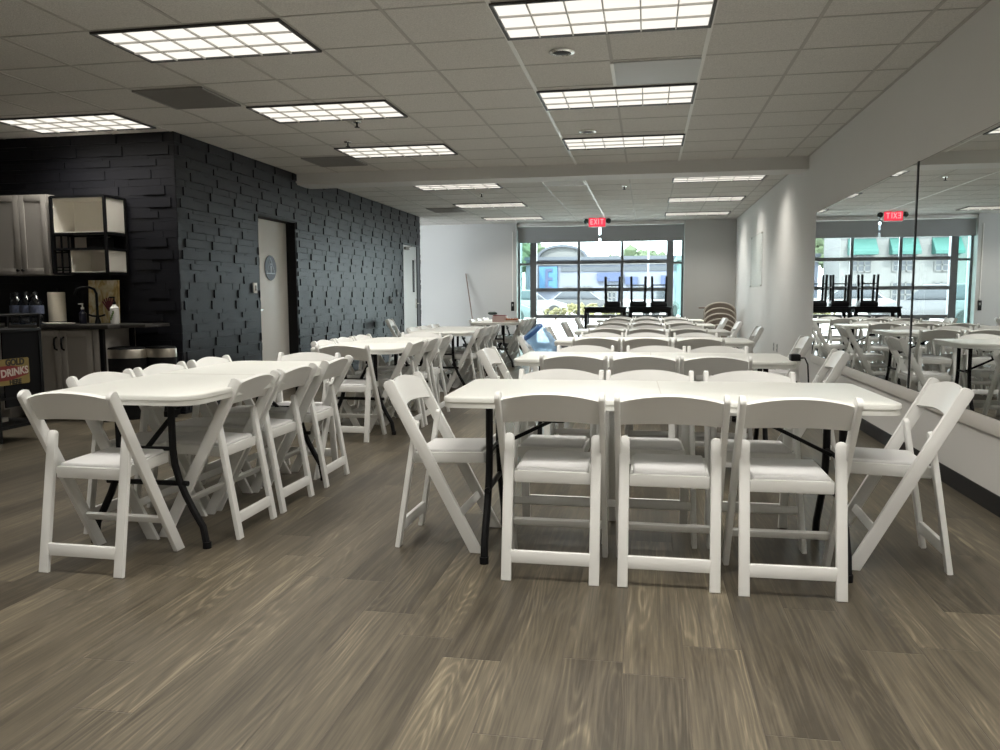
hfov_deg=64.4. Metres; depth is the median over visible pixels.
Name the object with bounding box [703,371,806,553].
folding chair
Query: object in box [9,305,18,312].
water bottle
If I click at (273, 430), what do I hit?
folding chair
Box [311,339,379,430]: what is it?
folding chair
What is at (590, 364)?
folding chair
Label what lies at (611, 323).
folding chair
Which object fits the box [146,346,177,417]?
trash bin
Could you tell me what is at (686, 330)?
folding chair
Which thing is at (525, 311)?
car
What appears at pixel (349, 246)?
wall
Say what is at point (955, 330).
wall mirror
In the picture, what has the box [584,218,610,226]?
exit sign
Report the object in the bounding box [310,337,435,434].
folding table
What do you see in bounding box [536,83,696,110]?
ceiling light
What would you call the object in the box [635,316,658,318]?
folding chair
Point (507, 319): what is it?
tray
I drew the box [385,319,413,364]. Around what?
folding chair
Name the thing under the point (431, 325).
folding chair
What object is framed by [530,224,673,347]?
window
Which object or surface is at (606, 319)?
folding chair
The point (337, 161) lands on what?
ceiling vent
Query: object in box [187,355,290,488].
folding chair
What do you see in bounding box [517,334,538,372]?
folding chair
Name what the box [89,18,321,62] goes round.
ceiling light
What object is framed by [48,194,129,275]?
wall shelf
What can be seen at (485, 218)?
diffuser
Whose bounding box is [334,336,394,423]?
folding chair
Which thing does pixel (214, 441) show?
folding chair
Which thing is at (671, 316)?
folding chair
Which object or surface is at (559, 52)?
ceiling speaker
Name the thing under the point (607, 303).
bar stool
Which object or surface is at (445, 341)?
folding chair
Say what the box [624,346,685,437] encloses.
folding chair
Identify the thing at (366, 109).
ceiling light
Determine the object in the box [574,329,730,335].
folding table
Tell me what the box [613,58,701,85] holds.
ceiling panel
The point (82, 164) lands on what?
wall
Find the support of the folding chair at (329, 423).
on the floor
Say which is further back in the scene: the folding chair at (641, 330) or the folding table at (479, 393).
the folding chair at (641, 330)
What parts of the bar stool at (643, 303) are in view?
leg, seat, leg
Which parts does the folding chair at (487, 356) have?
backrest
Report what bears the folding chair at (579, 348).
on the floor
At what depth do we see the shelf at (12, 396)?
6.25 m
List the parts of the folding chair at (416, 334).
backrest, leg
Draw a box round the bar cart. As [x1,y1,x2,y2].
[0,313,46,447]
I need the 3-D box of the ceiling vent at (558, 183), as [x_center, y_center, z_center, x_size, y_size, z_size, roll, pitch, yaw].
[0.890,-2.692,11.114,0.580,0.014,0.600,1,6,10]
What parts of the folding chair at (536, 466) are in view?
leg, backrest, seat, leg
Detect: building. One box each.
[521,243,521,289]
[524,245,676,300]
[674,255,680,314]
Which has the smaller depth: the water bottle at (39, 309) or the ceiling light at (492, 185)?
the water bottle at (39, 309)
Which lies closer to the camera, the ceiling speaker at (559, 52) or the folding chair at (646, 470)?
the folding chair at (646, 470)
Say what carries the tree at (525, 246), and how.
on the ground
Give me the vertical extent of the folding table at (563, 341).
0.736 m
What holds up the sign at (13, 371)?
attached to the bar cart
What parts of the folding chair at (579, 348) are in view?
leg, backrest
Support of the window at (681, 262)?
in the wall at (483, 252)
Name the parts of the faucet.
spout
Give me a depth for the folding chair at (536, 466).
3.21 m
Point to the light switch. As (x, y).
(254, 284)
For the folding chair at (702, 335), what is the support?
on the floor
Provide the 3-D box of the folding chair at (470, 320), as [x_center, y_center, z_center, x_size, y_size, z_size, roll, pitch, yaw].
[-0.260,-0.541,13.227,0.463,0.779,0.433,1,6,9]
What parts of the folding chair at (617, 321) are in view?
backrest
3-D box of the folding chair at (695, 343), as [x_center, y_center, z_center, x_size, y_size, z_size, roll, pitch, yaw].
[1.807,0.037,7.288,0.433,0.779,0.463,1,6,10]
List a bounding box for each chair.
[17,389,184,577]
[66,369,207,539]
[133,361,252,509]
[159,370,280,539]
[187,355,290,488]
[217,362,317,512]
[255,352,340,479]
[262,355,352,487]
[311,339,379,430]
[315,344,386,441]
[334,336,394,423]
[353,334,409,415]
[370,339,427,431]
[383,337,440,424]
[383,371,501,552]
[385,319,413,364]
[397,332,441,402]
[402,334,452,411]
[406,326,447,391]
[418,325,456,386]
[430,324,464,381]
[445,327,486,391]
[456,325,493,386]
[465,324,500,382]
[469,319,497,366]
[476,318,502,357]
[477,346,537,439]
[482,317,508,355]
[494,391,607,585]
[497,319,527,366]
[505,318,531,362]
[509,317,535,361]
[513,369,603,516]
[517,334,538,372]
[539,354,607,438]
[545,326,561,347]
[551,345,613,437]
[561,321,574,346]
[572,337,620,374]
[574,317,584,328]
[581,332,622,367]
[588,328,625,336]
[595,325,628,351]
[598,322,628,326]
[601,370,696,548]
[603,320,630,328]
[605,318,630,321]
[609,355,679,463]
[610,316,633,318]
[614,393,730,592]
[622,337,670,351]
[624,332,667,336]
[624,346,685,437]
[627,328,664,334]
[631,322,661,326]
[631,325,665,328]
[633,318,658,321]
[633,320,661,322]
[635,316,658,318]
[661,316,685,318]
[662,318,687,322]
[664,320,692,322]
[665,322,696,328]
[668,325,703,352]
[669,328,707,380]
[673,333,717,337]
[674,338,724,379]
[678,355,752,466]
[687,346,752,440]
[703,302,735,315]
[703,307,735,319]
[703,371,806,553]
[704,313,735,322]
[704,318,734,328]
[708,324,736,336]
[716,317,727,337]
[722,396,863,601]
[727,321,742,337]
[742,326,763,370]
[755,335,813,382]
[777,349,849,466]
[832,377,973,574]
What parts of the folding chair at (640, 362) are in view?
backrest, leg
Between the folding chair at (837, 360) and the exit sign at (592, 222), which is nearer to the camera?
the folding chair at (837, 360)
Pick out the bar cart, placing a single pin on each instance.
(15, 342)
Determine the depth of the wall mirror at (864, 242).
6.57 m
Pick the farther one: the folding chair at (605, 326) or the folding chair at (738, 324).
the folding chair at (738, 324)
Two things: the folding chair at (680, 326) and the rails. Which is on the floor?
the folding chair at (680, 326)
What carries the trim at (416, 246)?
attached to the wall at (349, 246)
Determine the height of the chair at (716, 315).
0.491 m
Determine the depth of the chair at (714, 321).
15.62 m
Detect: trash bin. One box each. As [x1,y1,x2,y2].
[107,346,146,419]
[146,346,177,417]
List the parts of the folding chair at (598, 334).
backrest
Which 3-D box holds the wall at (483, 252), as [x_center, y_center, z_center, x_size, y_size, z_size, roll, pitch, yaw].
[0.131,-1.984,17.814,10.165,2.743,0.500,1,6,10]
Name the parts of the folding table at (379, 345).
leg frame, leg frame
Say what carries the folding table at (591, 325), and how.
on the floor
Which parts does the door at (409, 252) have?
vision panel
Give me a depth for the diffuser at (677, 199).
13.13 m
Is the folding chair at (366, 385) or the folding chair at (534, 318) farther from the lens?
the folding chair at (534, 318)
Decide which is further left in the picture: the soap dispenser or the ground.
the soap dispenser
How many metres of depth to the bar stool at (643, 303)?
16.53 m
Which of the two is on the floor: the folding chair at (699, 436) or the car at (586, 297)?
the folding chair at (699, 436)
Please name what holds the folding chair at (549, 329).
on the floor
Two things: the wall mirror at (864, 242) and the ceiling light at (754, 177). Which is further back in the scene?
the ceiling light at (754, 177)
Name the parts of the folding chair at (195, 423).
leg, backrest, seat, leg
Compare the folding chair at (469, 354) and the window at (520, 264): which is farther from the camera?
the window at (520, 264)
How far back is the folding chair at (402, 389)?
3.65 m
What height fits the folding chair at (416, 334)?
0.779 m
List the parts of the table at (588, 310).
leg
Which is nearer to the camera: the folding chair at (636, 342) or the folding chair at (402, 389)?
the folding chair at (402, 389)
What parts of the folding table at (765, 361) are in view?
leg frame, leg frame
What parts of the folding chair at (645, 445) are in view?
leg, backrest, seat, leg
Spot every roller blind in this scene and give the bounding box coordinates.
[517,222,598,242]
[601,220,684,241]
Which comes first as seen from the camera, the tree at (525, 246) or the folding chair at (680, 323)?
the folding chair at (680, 323)
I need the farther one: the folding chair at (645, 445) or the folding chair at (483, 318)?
the folding chair at (483, 318)
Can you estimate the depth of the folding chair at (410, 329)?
9.83 m
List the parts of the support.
post, post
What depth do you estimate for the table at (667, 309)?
16.41 m
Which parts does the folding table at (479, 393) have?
leg frame, leg frame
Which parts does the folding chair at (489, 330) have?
leg, backrest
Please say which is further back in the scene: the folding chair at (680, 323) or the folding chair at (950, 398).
the folding chair at (680, 323)
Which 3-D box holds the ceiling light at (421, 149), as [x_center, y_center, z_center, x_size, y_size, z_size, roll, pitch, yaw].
[-1.125,-2.443,8.691,1.219,0.016,0.610,1,6,10]
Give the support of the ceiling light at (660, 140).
attached to the grid
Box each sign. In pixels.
[0,357,29,386]
[264,255,275,279]
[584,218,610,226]
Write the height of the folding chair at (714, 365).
0.779 m
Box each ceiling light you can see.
[0,113,155,133]
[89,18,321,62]
[246,99,407,123]
[334,144,457,158]
[413,183,502,190]
[453,202,527,208]
[481,216,544,220]
[489,0,716,40]
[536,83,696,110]
[562,133,684,150]
[665,211,730,215]
[668,196,745,202]
[672,175,766,182]
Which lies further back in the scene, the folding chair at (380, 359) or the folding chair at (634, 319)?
the folding chair at (634, 319)
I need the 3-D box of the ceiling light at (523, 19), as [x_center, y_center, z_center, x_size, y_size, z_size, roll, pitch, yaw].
[0.593,-2.037,4.510,1.219,0.016,0.610,1,6,10]
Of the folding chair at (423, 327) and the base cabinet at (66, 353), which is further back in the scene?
the folding chair at (423, 327)
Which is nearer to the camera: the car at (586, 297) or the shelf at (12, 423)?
the shelf at (12, 423)
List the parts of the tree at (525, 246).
crown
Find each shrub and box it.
[544,307,566,319]
[567,302,597,320]
[601,306,619,314]
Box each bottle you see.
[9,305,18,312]
[19,305,28,312]
[28,305,44,313]
[78,303,86,323]
[110,304,119,323]
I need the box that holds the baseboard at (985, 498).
[736,347,999,517]
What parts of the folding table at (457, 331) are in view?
leg frame, leg frame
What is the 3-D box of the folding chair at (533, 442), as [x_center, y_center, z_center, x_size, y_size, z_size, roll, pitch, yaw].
[0.278,0.377,3.921,0.433,0.779,0.462,1,6,11]
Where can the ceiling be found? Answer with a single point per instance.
(17, 17)
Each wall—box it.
[0,132,184,413]
[117,131,420,413]
[420,219,736,346]
[735,0,999,495]
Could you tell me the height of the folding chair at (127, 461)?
0.779 m
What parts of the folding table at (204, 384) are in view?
leg frame, leg frame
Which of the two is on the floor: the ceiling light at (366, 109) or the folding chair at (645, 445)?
the folding chair at (645, 445)
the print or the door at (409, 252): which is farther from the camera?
the door at (409, 252)
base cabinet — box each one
[0,338,25,417]
[41,328,135,419]
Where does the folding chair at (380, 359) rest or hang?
on the floor
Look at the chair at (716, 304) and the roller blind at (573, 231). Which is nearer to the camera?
the chair at (716, 304)
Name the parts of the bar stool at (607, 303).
leg, seat, leg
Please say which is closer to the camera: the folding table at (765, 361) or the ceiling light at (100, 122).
the folding table at (765, 361)
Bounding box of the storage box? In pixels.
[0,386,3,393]
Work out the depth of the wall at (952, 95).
6.36 m
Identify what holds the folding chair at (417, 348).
on the floor
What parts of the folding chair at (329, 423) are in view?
leg, backrest, leg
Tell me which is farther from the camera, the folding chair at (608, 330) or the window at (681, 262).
the window at (681, 262)
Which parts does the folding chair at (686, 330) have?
backrest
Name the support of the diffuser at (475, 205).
attached to the ceiling light at (512, 204)
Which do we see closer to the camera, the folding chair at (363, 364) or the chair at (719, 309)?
the folding chair at (363, 364)
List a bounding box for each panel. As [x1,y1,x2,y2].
[88,280,119,322]
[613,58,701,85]
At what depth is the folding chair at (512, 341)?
13.03 m
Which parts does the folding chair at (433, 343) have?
leg, leg, backrest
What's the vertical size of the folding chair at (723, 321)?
0.779 m
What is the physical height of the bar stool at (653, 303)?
0.631 m
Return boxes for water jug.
[524,323,556,351]
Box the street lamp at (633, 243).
[633,243,649,287]
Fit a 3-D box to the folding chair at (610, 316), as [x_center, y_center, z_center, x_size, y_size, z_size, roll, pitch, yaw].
[2.181,-0.659,14.308,0.433,0.779,0.462,1,6,10]
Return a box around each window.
[518,243,529,328]
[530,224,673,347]
[673,241,683,317]
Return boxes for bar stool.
[604,277,620,306]
[630,276,646,306]
[650,276,667,306]
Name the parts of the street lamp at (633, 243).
post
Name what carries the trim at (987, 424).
attached to the wall at (952, 95)
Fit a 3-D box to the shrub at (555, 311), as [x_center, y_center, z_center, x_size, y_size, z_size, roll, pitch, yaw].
[2.729,-3.019,39.061,1.178,0.640,0.748,1,6,10]
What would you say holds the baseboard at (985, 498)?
attached to the wall at (952, 95)
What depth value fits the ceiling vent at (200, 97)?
6.32 m
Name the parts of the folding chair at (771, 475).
leg, seat, backrest, leg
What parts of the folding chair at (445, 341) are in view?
seat, leg, leg, backrest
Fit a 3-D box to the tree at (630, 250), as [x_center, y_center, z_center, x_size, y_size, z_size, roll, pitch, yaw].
[17.605,-12.329,97.652,4.842,7.523,4.382,1,6,10]
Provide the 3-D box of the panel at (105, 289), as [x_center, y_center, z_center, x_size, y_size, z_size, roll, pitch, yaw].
[-3.907,-0.724,7.845,0.330,0.420,0.039,1,6,10]
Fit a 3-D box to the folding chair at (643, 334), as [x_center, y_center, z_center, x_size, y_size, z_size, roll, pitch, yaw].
[1.460,-0.026,7.944,0.433,0.779,0.462,1,6,9]
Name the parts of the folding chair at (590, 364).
leg, backrest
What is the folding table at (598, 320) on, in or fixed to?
on the floor
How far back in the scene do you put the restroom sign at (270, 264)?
9.88 m
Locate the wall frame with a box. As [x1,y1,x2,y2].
[750,232,762,286]
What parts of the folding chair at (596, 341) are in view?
backrest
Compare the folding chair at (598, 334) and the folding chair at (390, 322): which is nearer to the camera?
the folding chair at (598, 334)
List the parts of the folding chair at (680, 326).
backrest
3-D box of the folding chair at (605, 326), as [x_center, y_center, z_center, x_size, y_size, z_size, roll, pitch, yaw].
[1.403,-0.234,10.049,0.433,0.779,0.463,1,6,10]
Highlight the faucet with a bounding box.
[73,286,104,323]
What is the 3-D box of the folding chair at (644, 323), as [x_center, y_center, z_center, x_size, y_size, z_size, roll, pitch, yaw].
[2.100,-0.371,11.401,0.433,0.779,0.462,1,6,11]
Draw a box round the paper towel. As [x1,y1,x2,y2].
[47,289,67,322]
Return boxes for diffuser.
[456,203,521,207]
[484,217,533,219]
[669,197,742,201]
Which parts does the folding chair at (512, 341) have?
seat, leg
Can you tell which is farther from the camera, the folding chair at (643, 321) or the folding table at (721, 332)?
the folding chair at (643, 321)
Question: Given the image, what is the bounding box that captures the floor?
[0,349,999,749]
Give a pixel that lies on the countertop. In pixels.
(2, 325)
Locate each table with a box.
[49,361,328,548]
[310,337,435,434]
[408,326,487,385]
[444,379,901,582]
[471,319,523,366]
[514,351,796,439]
[554,337,754,421]
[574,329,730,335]
[584,307,626,328]
[586,323,715,328]
[596,319,703,322]
[628,306,671,317]
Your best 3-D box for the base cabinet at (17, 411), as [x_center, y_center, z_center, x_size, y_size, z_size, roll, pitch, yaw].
[-5.060,-0.034,7.876,0.740,0.862,0.592,1,6,10]
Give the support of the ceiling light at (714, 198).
attached to the grid
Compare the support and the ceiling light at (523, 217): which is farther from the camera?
the ceiling light at (523, 217)
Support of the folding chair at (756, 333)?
on the floor
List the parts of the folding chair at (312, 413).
seat, leg, backrest, leg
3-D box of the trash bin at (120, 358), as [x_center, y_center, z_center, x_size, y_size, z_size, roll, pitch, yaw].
[-3.608,0.071,7.624,0.475,0.690,0.294,1,6,10]
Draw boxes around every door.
[258,218,289,360]
[403,244,418,333]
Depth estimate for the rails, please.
5.74 m
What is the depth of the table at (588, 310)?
16.59 m
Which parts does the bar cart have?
leg, rail post, guard rail, panel, rail post, leg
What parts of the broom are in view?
handle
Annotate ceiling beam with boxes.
[296,156,808,188]
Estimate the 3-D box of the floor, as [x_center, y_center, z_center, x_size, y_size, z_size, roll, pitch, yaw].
[-1.750,0.470,7.626,10.215,0.120,21.600,1,6,10]
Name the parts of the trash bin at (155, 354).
lid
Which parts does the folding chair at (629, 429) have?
leg, backrest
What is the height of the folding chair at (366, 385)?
0.779 m
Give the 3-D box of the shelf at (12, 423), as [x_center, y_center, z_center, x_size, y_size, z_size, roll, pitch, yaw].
[-4.238,0.395,6.434,0.850,0.025,0.480,1,6,10]
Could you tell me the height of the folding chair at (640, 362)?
0.779 m
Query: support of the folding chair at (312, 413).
on the floor
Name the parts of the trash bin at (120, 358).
lid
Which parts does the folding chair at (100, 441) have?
leg, backrest, seat, leg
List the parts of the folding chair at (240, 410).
leg, backrest, seat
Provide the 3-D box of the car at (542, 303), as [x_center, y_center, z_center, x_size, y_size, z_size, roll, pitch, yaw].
[1.509,-3.984,44.294,4.450,1.540,1.800,-1,6,-7]
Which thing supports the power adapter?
on the folding table at (765, 361)
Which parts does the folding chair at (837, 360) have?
leg, leg, backrest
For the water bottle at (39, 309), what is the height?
0.310 m
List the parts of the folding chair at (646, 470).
leg, seat, backrest, leg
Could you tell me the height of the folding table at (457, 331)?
0.736 m
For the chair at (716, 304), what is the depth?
15.72 m
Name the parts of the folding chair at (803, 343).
leg, backrest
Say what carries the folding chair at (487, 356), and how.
on the floor
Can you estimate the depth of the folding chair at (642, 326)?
10.13 m
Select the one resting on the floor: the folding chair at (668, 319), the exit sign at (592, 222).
the folding chair at (668, 319)
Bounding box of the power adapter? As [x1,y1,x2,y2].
[789,354,808,382]
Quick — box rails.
[484,0,718,217]
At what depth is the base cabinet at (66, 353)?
7.42 m
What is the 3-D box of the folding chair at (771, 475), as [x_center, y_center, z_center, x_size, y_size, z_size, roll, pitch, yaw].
[1.141,0.448,3.163,0.433,0.779,0.462,1,6,9]
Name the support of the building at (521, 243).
on the ground
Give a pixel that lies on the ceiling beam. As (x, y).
(797, 164)
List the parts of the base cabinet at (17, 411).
filler panel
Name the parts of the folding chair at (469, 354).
seat, leg, leg, backrest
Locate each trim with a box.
[257,213,299,360]
[402,242,419,332]
[810,354,999,437]
[907,161,919,388]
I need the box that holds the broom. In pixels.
[465,273,473,345]
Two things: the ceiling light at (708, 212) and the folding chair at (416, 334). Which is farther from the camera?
the ceiling light at (708, 212)
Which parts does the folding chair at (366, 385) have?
leg, backrest, seat, leg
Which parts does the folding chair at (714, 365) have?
backrest, leg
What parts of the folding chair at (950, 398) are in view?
seat, leg, leg, backrest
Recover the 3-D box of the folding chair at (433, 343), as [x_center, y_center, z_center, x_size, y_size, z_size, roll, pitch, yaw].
[-0.811,0.044,7.328,0.462,0.779,0.433,1,6,10]
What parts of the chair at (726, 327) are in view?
backrest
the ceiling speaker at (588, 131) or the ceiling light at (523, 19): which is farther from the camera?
the ceiling speaker at (588, 131)
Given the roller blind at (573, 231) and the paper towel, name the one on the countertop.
the paper towel
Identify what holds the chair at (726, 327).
on the chair
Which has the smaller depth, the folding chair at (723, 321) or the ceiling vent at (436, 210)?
the folding chair at (723, 321)
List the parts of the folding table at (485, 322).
leg frame, leg frame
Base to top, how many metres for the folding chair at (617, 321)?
0.779 m
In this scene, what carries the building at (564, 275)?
on the ground
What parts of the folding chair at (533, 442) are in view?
leg, seat, backrest, leg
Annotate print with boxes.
[102,297,115,310]
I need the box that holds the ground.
[524,311,679,338]
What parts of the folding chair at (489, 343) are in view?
leg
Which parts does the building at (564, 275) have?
sign panel, sign panel, sign panel, sign panel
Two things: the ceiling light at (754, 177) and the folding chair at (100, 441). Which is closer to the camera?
the folding chair at (100, 441)
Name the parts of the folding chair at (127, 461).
leg, backrest, seat, leg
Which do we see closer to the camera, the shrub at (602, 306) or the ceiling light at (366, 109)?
the ceiling light at (366, 109)
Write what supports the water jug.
on the folding chair at (524, 345)
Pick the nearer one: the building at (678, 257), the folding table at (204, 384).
the folding table at (204, 384)
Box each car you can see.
[521,290,567,313]
[521,304,529,318]
[550,291,610,314]
[623,291,678,316]
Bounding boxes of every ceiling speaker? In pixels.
[549,48,574,56]
[579,129,595,133]
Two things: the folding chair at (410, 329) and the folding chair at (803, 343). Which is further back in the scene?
the folding chair at (410, 329)
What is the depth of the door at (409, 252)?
15.33 m
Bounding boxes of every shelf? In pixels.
[0,392,40,400]
[2,418,30,430]
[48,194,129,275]
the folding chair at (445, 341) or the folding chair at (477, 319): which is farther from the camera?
the folding chair at (477, 319)
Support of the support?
on the floor
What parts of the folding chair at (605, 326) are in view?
backrest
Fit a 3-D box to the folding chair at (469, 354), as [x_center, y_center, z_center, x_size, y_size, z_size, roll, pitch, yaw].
[-0.420,-0.198,9.766,0.462,0.779,0.433,1,6,10]
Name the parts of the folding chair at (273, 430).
seat, leg, backrest, leg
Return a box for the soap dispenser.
[109,297,119,323]
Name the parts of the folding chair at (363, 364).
leg, backrest, leg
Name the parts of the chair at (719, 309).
backrest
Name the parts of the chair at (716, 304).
backrest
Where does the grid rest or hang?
attached to the ceiling
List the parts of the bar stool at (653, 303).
leg, seat, leg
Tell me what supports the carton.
on the folding table at (485, 322)
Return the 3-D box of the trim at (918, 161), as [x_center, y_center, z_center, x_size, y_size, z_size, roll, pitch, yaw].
[2.854,-0.680,5.479,0.016,1.554,0.022,1,6,10]
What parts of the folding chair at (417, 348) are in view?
seat, backrest, leg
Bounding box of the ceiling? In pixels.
[0,0,985,224]
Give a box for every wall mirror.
[812,163,916,386]
[909,122,999,419]
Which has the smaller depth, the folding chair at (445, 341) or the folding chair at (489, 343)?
the folding chair at (445, 341)
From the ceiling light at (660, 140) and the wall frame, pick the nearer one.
the ceiling light at (660, 140)
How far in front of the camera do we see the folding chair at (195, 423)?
4.42 m
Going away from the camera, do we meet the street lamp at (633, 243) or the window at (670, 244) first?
the window at (670, 244)
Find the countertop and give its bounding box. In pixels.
[0,323,169,328]
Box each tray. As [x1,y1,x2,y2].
[504,318,518,321]
[504,320,518,321]
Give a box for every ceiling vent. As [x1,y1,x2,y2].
[132,86,240,109]
[301,156,367,166]
[426,208,465,212]
[542,181,585,185]
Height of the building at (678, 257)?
3.500 m
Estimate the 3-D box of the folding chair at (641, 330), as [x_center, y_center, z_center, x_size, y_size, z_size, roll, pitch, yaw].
[1.729,-0.171,9.395,0.433,0.779,0.462,1,6,12]
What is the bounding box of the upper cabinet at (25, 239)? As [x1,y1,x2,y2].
[0,194,72,275]
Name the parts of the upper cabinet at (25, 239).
door, door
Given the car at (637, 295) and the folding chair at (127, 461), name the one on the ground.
the car at (637, 295)
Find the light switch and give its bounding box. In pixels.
[253,283,256,292]
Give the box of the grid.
[0,0,990,224]
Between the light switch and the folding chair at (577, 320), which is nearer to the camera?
the light switch
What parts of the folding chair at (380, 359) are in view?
backrest, leg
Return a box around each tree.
[522,243,545,289]
[624,244,658,255]
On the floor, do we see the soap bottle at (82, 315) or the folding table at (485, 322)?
the folding table at (485, 322)
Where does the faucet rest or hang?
on the countertop
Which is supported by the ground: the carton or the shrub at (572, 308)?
the shrub at (572, 308)
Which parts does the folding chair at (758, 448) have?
leg, backrest, seat, leg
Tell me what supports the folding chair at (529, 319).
on the floor
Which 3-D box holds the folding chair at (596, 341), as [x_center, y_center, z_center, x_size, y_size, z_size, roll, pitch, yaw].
[0.911,0.025,7.449,0.433,0.779,0.463,1,6,10]
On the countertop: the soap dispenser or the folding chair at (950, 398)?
the soap dispenser
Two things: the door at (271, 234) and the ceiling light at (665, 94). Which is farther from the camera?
the door at (271, 234)
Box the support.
[99,328,134,421]
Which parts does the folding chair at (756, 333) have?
backrest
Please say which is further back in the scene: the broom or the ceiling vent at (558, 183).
the broom
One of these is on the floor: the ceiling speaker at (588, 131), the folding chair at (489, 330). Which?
the folding chair at (489, 330)
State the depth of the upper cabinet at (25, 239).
7.66 m
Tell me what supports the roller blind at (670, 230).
attached to the window at (670, 244)
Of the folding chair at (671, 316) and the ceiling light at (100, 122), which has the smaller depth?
the ceiling light at (100, 122)
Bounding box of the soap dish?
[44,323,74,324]
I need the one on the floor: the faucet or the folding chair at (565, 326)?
the folding chair at (565, 326)
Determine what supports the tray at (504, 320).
on the tray at (507, 319)
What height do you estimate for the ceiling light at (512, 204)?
0.016 m
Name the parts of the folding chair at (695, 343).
backrest, seat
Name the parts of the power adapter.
cord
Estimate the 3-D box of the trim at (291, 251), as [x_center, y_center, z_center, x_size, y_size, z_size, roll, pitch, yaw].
[-2.890,-0.883,9.925,0.304,2.130,1.050,1,6,10]
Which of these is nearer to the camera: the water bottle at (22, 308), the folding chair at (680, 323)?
the water bottle at (22, 308)
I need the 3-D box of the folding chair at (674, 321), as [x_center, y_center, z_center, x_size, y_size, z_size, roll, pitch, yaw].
[2.670,-0.422,11.894,0.433,0.779,0.463,1,6,10]
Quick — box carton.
[492,315,506,321]
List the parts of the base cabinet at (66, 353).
door, handle, handle, door, filler panel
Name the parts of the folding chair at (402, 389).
leg, backrest, leg, seat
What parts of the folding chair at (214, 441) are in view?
seat, leg, backrest, leg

